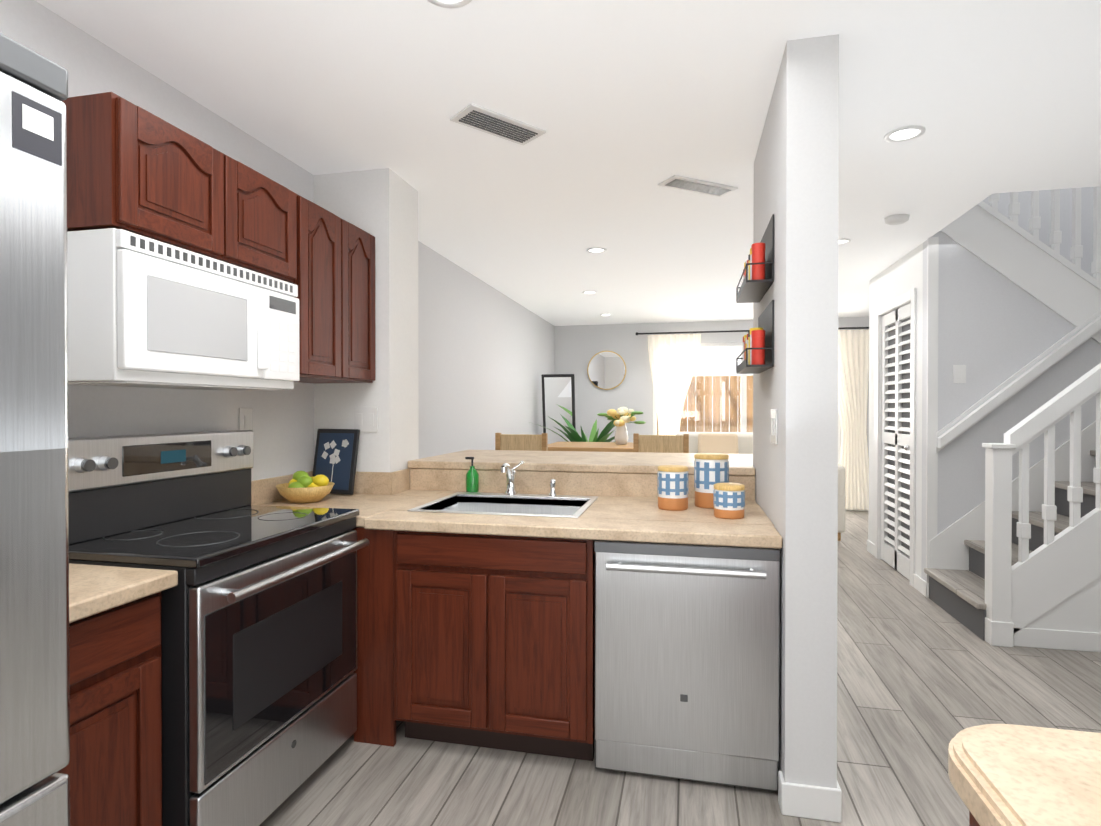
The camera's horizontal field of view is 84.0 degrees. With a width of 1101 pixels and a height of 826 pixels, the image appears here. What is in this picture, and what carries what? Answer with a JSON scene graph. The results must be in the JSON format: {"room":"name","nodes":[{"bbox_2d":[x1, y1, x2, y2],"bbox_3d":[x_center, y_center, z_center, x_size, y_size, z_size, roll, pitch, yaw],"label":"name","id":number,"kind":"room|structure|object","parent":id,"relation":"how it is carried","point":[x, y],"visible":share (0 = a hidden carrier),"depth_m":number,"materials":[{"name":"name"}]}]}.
{"room":"kitchen","nodes":[
{"label":"kitchen","id":0,"kind":"room"},
{"bbox_2d":[0,0,554,480],"bbox_3d":[-1.088,0.037,3.622,0.150,2.400,10.070,0,0,13],"label":"wall","id":1,"kind":"structure","parent":0,"point":[486,356],"depth_m":2.82,"materials":[{"name":"grey paint"}]},
{"bbox_2d":[62,92,245,267],"bbox_3d":[-1.235,-0.665,1.833,0.330,0.343,0.434,0,0,13],"label":"upper cabinet","id":2,"kind":"object","parent":1,"relation":"attached to","point":[134,168],"depth_m":1.68,"materials":[{"name":"brown wood"}]},
{"bbox_2d":[67,228,299,390],"bbox_3d":[-1.180,-0.285,1.991,0.371,0.404,0.750,0,0,13],"label":"microwave","id":3,"kind":"object","parent":2,"relation":"attached to","point":[144,311],"visible":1,"depth_m":1.75,"materials":[{"name":"white plastic"}]},
{"bbox_2d":[239,408,252,430],"bbox_3d":[-1.252,0.039,2.516,0.009,0.120,0.075,0,0,13],"label":"outlet","id":4,"kind":"object","parent":1,"relation":"attached to","point":[245,418],"visible":0.83,"depth_m":2.51,"materials":[{"name":"white plastic"}]},
{"bbox_2d":[245,166,305,287],"bbox_3d":[-1.165,-0.667,2.147,0.330,0.343,0.432,0,0,13],"label":"upper cabinet","id":5,"kind":"object","parent":1,"relation":"attached to","point":[275,214],"depth_m":2.19,"materials":[{"name":"brown wood"}]},
{"bbox_2d":[295,199,353,382],"bbox_3d":[-1.079,-0.491,2.534,0.330,0.700,0.350,0,0,13],"label":"upper cabinet","id":6,"kind":"object","parent":1,"relation":"attached to","point":[326,304],"depth_m":2.52,"materials":[{"name":"brown wood"}]},
{"bbox_2d":[314,168,418,471],"bbox_3d":[-0.923,0.040,3.098,0.400,2.400,0.320,0,0,13],"label":"wall","id":7,"kind":"structure","parent":0,"point":[380,206],"depth_m":2.95,"materials":[{"name":"grey paint"}]},
{"bbox_2d":[354,225,374,382],"bbox_3d":[-1.026,-0.493,2.771,0.330,0.700,0.350,0,0,13],"label":"upper cabinet","id":8,"kind":"object","parent":7,"relation":"attached to","point":[364,242],"depth_m":2.80,"materials":[{"name":"brown wood"}]},
{"bbox_2d":[355,407,377,431],"bbox_3d":[-0.881,0.032,2.919,0.120,0.120,0.009,0,0,13],"label":"light switch","id":9,"kind":"object","parent":7,"relation":"attached to","point":[366,419],"visible":0.92,"depth_m":2.92,"materials":[{"name":"white plastic"}]},
{"bbox_2d":[35,0,1100,325],"bbox_3d":[1.786,-1.299,2.946,6.150,0.280,10.120,0,0,13],"label":"ceiling","id":10,"kind":"structure","parent":0,"point":[629,106],"depth_m":2.33,"materials":[{"name":"white paint"}]},
{"bbox_2d":[427,0,471,7],"bbox_3d":[-0.280,-1.145,1.656,0.149,0.007,0.149,0,0,7],"label":"recessed light","id":11,"kind":"object","parent":10,"relation":"in","point":[441,3],"depth_m":1.71,"materials":[{"name":"white"}]},
{"bbox_2d":[450,103,546,145],"bbox_3d":[-0.205,-1.148,2.448,0.360,0.013,0.160,0,1,-39],"label":"ceiling vent","id":12,"kind":"object","parent":10,"relation":"in","point":[484,120],"visible":0.98,"depth_m":2.43,"materials":[{"name":"white metal"}]},
{"bbox_2d":[582,291,597,293],"bbox_3d":[0.385,-1.175,5.964,0.149,0.007,0.149,0,0,7],"label":"recessed light","id":13,"kind":"object","parent":10,"relation":"in","point":[585,292],"depth_m":5.97,"materials":[{"name":"white"}]},
{"bbox_2d":[586,247,606,252],"bbox_3d":[0.328,-1.164,4.378,0.149,0.007,0.149,0,0,-11],"label":"recessed light","id":14,"kind":"object","parent":10,"relation":"in","point":[594,249],"depth_m":4.37,"materials":[{"name":"white"}]},
{"bbox_2d":[658,175,737,196],"bbox_3d":[0.753,-1.152,3.116,0.400,0.013,0.140,0,0,-25],"label":"ceiling vent","id":15,"kind":"object","parent":10,"relation":"in","point":[689,184],"visible":0.98,"depth_m":3.09,"materials":[{"name":"white metal"}]},
{"bbox_2d":[839,238,850,244],"bbox_3d":[1.959,-1.163,4.158,0.149,0.007,0.149,0,0,7],"label":"recessed light","id":16,"kind":"object","parent":10,"relation":"in","point":[843,240],"depth_m":4.14,"materials":[{"name":"white"}]},
{"bbox_2d":[884,214,909,224],"bbox_3d":[2.057,-1.145,3.634,0.132,0.035,0.132,0,0,13],"label":"smoke detector","id":17,"kind":"object","parent":10,"relation":"attached to","point":[897,219],"visible":1,"depth_m":3.60,"materials":[{"name":"white plastic"}]},
{"bbox_2d":[884,125,925,142],"bbox_3d":[1.462,-1.151,2.527,0.149,0.007,0.149,0,0,7],"label":"recessed light","id":18,"kind":"object","parent":10,"relation":"in","point":[905,133],"depth_m":2.52,"materials":[{"name":"white"}]},
{"bbox_2d":[259,510,1100,825],"bbox_3d":[1.786,1.291,2.963,6.150,0.100,10.120,0,0,13],"label":"floor","id":19,"kind":"structure","parent":0,"point":[921,680],"depth_m":2.21,"materials":[{"name":"grey wood"}]},
{"bbox_2d":[0,33,69,825],"bbox_3d":[-1.224,0.357,0.596,0.880,1.800,0.920,0,0,13],"label":"fridge","id":20,"kind":"object","parent":19,"relation":"on","point":[34,645],"visible":1,"depth_m":0.90,"materials":[{"name":"grey metal"}]},
{"bbox_2d":[58,563,177,825],"bbox_3d":[-1.247,0.774,1.348,0.528,0.956,0.511,0,0,13],"label":"base cabinet","id":21,"kind":"object","parent":19,"relation":"on","point":[112,769],"visible":0.58,"depth_m":1.41,"materials":[{"name":"brown wood"}]},
{"bbox_2d":[68,430,368,825],"bbox_3d":[-1.034,0.659,1.967,0.617,1.178,0.779,0,0,13],"label":"range","id":22,"kind":"object","parent":19,"relation":"on","point":[259,653],"visible":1,"depth_m":1.80,"materials":[{"name":"black metal"}]},
{"bbox_2d":[351,527,430,743],"bbox_3d":[-0.896,0.837,2.637,0.555,0.812,0.520,0,0,13],"label":"base cabinet","id":23,"kind":"object","parent":19,"relation":"on","point":[386,548],"depth_m":2.30,"materials":[{"name":"brown wood"}]},
{"bbox_2d":[251,461,781,548],"bbox_3d":[-0.186,0.371,2.561,2.070,0.295,0.808,0,0,13],"label":"countertop","id":24,"kind":"structure","parent":23,"relation":"on","point":[583,505],"depth_m":2.59,"materials":[{"name":"stone"}]},
{"bbox_2d":[276,471,334,502],"bbox_3d":[-1.070,0.319,2.672,0.240,0.132,0.240,0,0,13],"label":"fruit bowl","id":25,"kind":"object","parent":24,"relation":"on","point":[302,487],"visible":1,"depth_m":2.63,"materials":[{"name":"brown wood"}]},
{"bbox_2d":[312,429,359,494],"bbox_3d":[-1.020,0.228,2.896,0.245,0.303,0.063,0,0,23],"label":"picture frame","id":26,"kind":"object","parent":24,"relation":"on","point":[335,457],"visible":0.88,"depth_m":2.88,"materials":[{"name":"black plastic"}]},
{"bbox_2d":[465,457,478,491],"bbox_3d":[-0.380,0.298,2.967,0.067,0.169,0.064,0,0,13],"label":"soap bottle","id":27,"kind":"object","parent":24,"relation":"on","point":[472,479],"visible":1,"depth_m":2.94,"materials":[{"name":"green"}]},
{"bbox_2d":[658,465,687,510],"bbox_3d":[0.498,0.301,2.486,0.123,0.172,0.122,0,0,13],"label":"canister","id":28,"kind":"object","parent":24,"relation":"on","point":[672,487],"visible":1,"depth_m":2.43,"materials":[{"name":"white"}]},
{"bbox_2d":[694,453,728,508],"bbox_3d":[0.668,0.279,2.540,0.139,0.217,0.139,0,0,13],"label":"canister","id":29,"kind":"object","parent":24,"relation":"on","point":[711,470],"visible":0.88,"depth_m":2.48,"materials":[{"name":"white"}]},
{"bbox_2d":[713,483,744,518],"bbox_3d":[0.670,0.328,2.294,0.113,0.122,0.112,0,0,13],"label":"canister","id":30,"kind":"object","parent":24,"relation":"on","point":[728,500],"visible":0.98,"depth_m":2.25,"materials":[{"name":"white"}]},
{"bbox_2d":[387,533,594,760],"bbox_3d":[-0.140,0.916,2.555,0.748,0.655,0.770,0,0,13],"label":"base cabinet","id":31,"kind":"object","parent":19,"relation":"on","point":[486,641],"depth_m":2.18,"materials":[{"name":"brown wood"}]},
{"bbox_2d":[495,433,547,450],"bbox_3d":[-0.244,0.688,4.170,0.400,1.090,0.400,0,0,13],"label":"bar stool","id":32,"kind":"object","parent":19,"relation":"on","point":[527,442],"visible":0.21,"depth_m":4.32,"materials":[{"name":"brown wood"}]},
{"bbox_2d":[541,374,575,443],"bbox_3d":[0.132,0.370,7.552,0.400,1.677,0.436,0,0,13],"label":"floor mirror","id":33,"kind":"object","parent":19,"relation":"on","point":[558,394],"visible":0.44,"depth_m":7.38,"materials":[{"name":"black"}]},
{"bbox_2d":[548,442,632,451],"bbox_3d":[0.564,0.758,5.630,1.200,0.930,0.900,0,0,13],"label":"dining table","id":34,"kind":"object","parent":19,"relation":"on","point":[591,446],"visible":0.17,"depth_m":5.30,"materials":[{"name":"brown wood"}]},
{"bbox_2d":[536,414,628,441],"bbox_3d":[0.428,0.569,6.974,1.217,1.290,1.520,0,0,13],"label":"potted plant","id":35,"kind":"object","parent":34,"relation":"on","point":[575,436],"visible":0.1,"depth_m":6.74,"materials":[{"name":"green plant"}]},
{"bbox_2d":[597,407,645,444],"bbox_3d":[0.665,0.116,5.710,0.455,0.350,0.389,0,0,13],"label":"flower vase","id":36,"kind":"object","parent":34,"relation":"on","point":[622,416],"visible":1,"depth_m":5.64,"materials":[{"name":"white ceramic"}]},
{"bbox_2d":[633,433,688,452],"bbox_3d":[0.725,0.689,4.057,0.400,1.090,0.400,0,0,13],"label":"bar stool","id":37,"kind":"object","parent":19,"relation":"on","point":[663,443],"visible":0.21,"depth_m":4.21,"materials":[{"name":"brown wood"}]},
{"bbox_2d":[594,540,779,790],"bbox_3d":[0.520,0.833,2.375,0.606,0.800,0.814,0,0,13],"label":"dishwasher","id":38,"kind":"object","parent":19,"relation":"on","point":[686,661],"visible":0.94,"depth_m":2.03,"materials":[{"name":"grey metal"}]},
{"bbox_2d":[676,432,845,540],"bbox_3d":[2.121,0.718,6.409,1.600,1.000,0.900,0,0,13],"label":"sofa","id":39,"kind":"object","parent":19,"relation":"on","point":[724,442],"visible":0.15,"depth_m":6.54,"materials":[{"name":"fabric"}]},
{"bbox_2d":[820,781,841,822],"bbox_3d":[0.987,1.195,2.341,0.012,0.100,0.982,0,0,13],"label":"baseboard","id":40,"kind":"structure","parent":19,"relation":"on","point":[832,796],"depth_m":1.87,"materials":[{"name":"white wood"}]},
{"bbox_2d":[924,186,1100,651],"bbox_3d":[3.601,-0.639,3.471,2.422,3.753,1.002,0,0,13],"label":"staircase","id":41,"kind":"structure","parent":19,"relation":"on","point":[1015,562],"depth_m":3.50,"materials":[{"name":"grey wood"}]},
{"bbox_2d":[555,316,868,509],"bbox_3d":[2.875,0.008,7.834,5.750,2.400,0.120,0,0,13],"label":"wall","id":42,"kind":"structure","parent":0,"point":[578,348],"depth_m":8.19,"materials":[{"name":"grey paint"}]},
{"bbox_2d":[587,351,625,389],"bbox_3d":[0.756,-0.575,8.228,0.528,0.528,0.020,0,0,13],"label":"round mirror","id":43,"kind":"object","parent":42,"relation":"attached to","point":[606,370],"visible":0.96,"depth_m":8.22,"materials":[{"name":"gold metal"}]},
{"bbox_2d":[653,342,840,464],"bbox_3d":[2.500,0.148,7.919,2.316,2.118,0.060,0,0,13],"label":"window","id":44,"kind":"structure","parent":42,"relation":"in","point":[743,396],"depth_m":7.95,"materials":[{"name":"white"}]},
{"bbox_2d":[635,327,868,334],"bbox_3d":[2.572,-1.042,7.776,2.961,0.044,0.109,0,0,13],"label":"curtain rod","id":45,"kind":"object","parent":42,"relation":"attached to","point":[636,333],"visible":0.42,"depth_m":7.85,"materials":[{"name":"black metal"}]},
{"bbox_2d":[648,334,700,434],"bbox_3d":[1.608,0.080,7.964,0.680,2.195,0.070,0,0,13],"label":"curtain","id":46,"kind":"object","parent":45,"relation":"hanging from","point":[673,359],"visible":0.69,"depth_m":7.97,"materials":[{"name":"white fabric"}]},
{"bbox_2d":[838,330,868,509],"bbox_3d":[3.619,0.083,7.515,0.640,2.195,0.070,0,0,13],"label":"curtain","id":47,"kind":"object","parent":45,"relation":"hanging from","point":[853,360],"visible":0.81,"depth_m":7.49,"materials":[{"name":"beige fabric"}]},
{"bbox_2d":[846,509,867,510],"bbox_3d":[4.667,1.161,7.375,2.050,0.100,0.012,0,0,13],"label":"baseboard","id":48,"kind":"structure","parent":42,"relation":"attached to","point":[846,509],"depth_m":7.57,"materials":[{"name":"white wood"}]},
{"bbox_2d":[753,34,838,787],"bbox_3d":[0.910,0.045,2.356,0.150,2.400,0.970,0,0,13],"label":"wall","id":49,"kind":"structure","parent":0,"point":[796,178],"depth_m":1.89,"materials":[{"name":"grey paint"}]},
{"bbox_2d":[736,214,773,373],"bbox_3d":[0.787,-0.432,2.375,0.094,0.535,0.442,0,0,13],"label":"shelf","id":50,"kind":"object","parent":49,"relation":"attached to","point":[757,275],"visible":1,"depth_m":2.23,"materials":[{"name":"black metal"}]},
{"bbox_2d":[771,409,777,444],"bbox_3d":[0.775,0.047,2.125,0.009,0.120,0.120,0,0,13],"label":"light switch","id":51,"kind":"object","parent":49,"relation":"attached to","point":[774,421],"visible":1,"depth_m":2.10,"materials":[{"name":"white plastic"}]},
{"bbox_2d":[872,243,922,576],"bbox_3d":[2.733,0.029,4.741,0.120,2.400,1.140,0,0,13],"label":"wall","id":52,"kind":"structure","parent":0,"point":[901,276],"depth_m":4.50,"materials":[{"name":"grey paint"}]},
{"bbox_2d":[875,288,915,586],"bbox_3d":[2.667,0.171,4.757,0.013,2.115,0.910,0,0,13],"label":"door frame","id":53,"kind":"structure","parent":52,"relation":"attached to","point":[907,296],"depth_m":4.38,"materials":[{"name":"white wood"}]},
{"bbox_2d":[881,303,910,579],"bbox_3d":[2.678,0.208,4.755,0.087,2.026,0.748,0,0,13],"label":"louvered closet door","id":54,"kind":"structure","parent":52,"relation":"in","point":[895,458],"depth_m":4.75,"materials":[{"name":"white wood"}]},
{"bbox_2d":[913,573,928,597],"bbox_3d":[2.542,1.183,4.197,0.012,0.100,0.260,0,0,13],"label":"baseboard","id":55,"kind":"structure","parent":52,"relation":"attached to","point":[919,584],"depth_m":4.19,"materials":[{"name":"white"}]},
{"bbox_2d":[868,187,1092,541],"bbox_3d":[3.983,-1.073,5.100,2.400,4.600,0.120,0,0,13],"label":"wall","id":56,"kind":"structure","parent":0,"point":[1086,192],"depth_m":5.01,"materials":[{"name":"grey paint"}]},
{"bbox_2d":[921,231,1100,580],"bbox_3d":[3.708,-0.175,3.877,2.400,2.820,0.120,0,0,13],"label":"wall","id":57,"kind":"structure","parent":0,"point":[996,328],"depth_m":4.01,"materials":[{"name":"grey paint"}]},
{"bbox_2d":[926,237,938,597],"bbox_3d":[2.541,0.034,4.071,0.062,2.400,0.012,0,0,13],"label":"trim","id":58,"kind":"structure","parent":57,"relation":"attached to","point":[932,381],"depth_m":4.06,"materials":[{"name":"white wood"}]},
{"bbox_2d":[953,365,965,382],"bbox_3d":[2.699,-0.256,4.034,0.075,0.120,0.009,0,0,13],"label":"light switch","id":59,"kind":"object","parent":57,"relation":"attached to","point":[959,373],"visible":1,"depth_m":4.03,"materials":[{"name":"white plastic"}]},
{"bbox_2d":[948,724,1100,825],"bbox_3d":[0.572,0.836,-0.368,0.660,0.856,2.295,0,0,13],"label":"countertop","id":60,"kind":"structure","parent":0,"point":[1009,775],"depth_m":0.69,"materials":[{"name":"stone"}]},
{"label":"outside","id":61,"kind":"structure","parent":0,"visible":0},
{"bbox_2d":[687,347,752,431],"bbox_3d":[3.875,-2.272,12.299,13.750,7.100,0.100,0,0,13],"label":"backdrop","id":62,"kind":"structure","parent":61,"point":[711,365],"depth_m":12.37,"materials":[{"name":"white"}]},
{"bbox_3d":[3.664,1.262,10.229,9.250,0.100,4.880,0,0,13],"label":"ground","id":63,"kind":"structure","parent":61,"visible":0},
{"bbox_2d":[657,375,752,434],"bbox_3d":[3.825,0.273,10.770,9.125,1.870,0.060,0,0,13],"label":"fence","id":64,"kind":"object","parent":63,"relation":"on","point":[709,393],"depth_m":10.93,"materials":[{"name":"brown wood"}]},
{"bbox_3d":[0.112,0.761,2.975,1.675,0.960,0.120,0,0,13],"label":"wall","id":65,"kind":"structure","parent":0,"visible":0},
{"bbox_2d":[408,450,754,475],"bbox_3d":[0.263,0.429,3.301,1.822,0.380,0.872,0,0,13],"label":"bar ledge","id":66,"kind":"object","parent":65,"relation":"on","point":[614,462],"visible":0.62,"depth_m":3.05,"materials":[{"name":"stone"}]}
]}

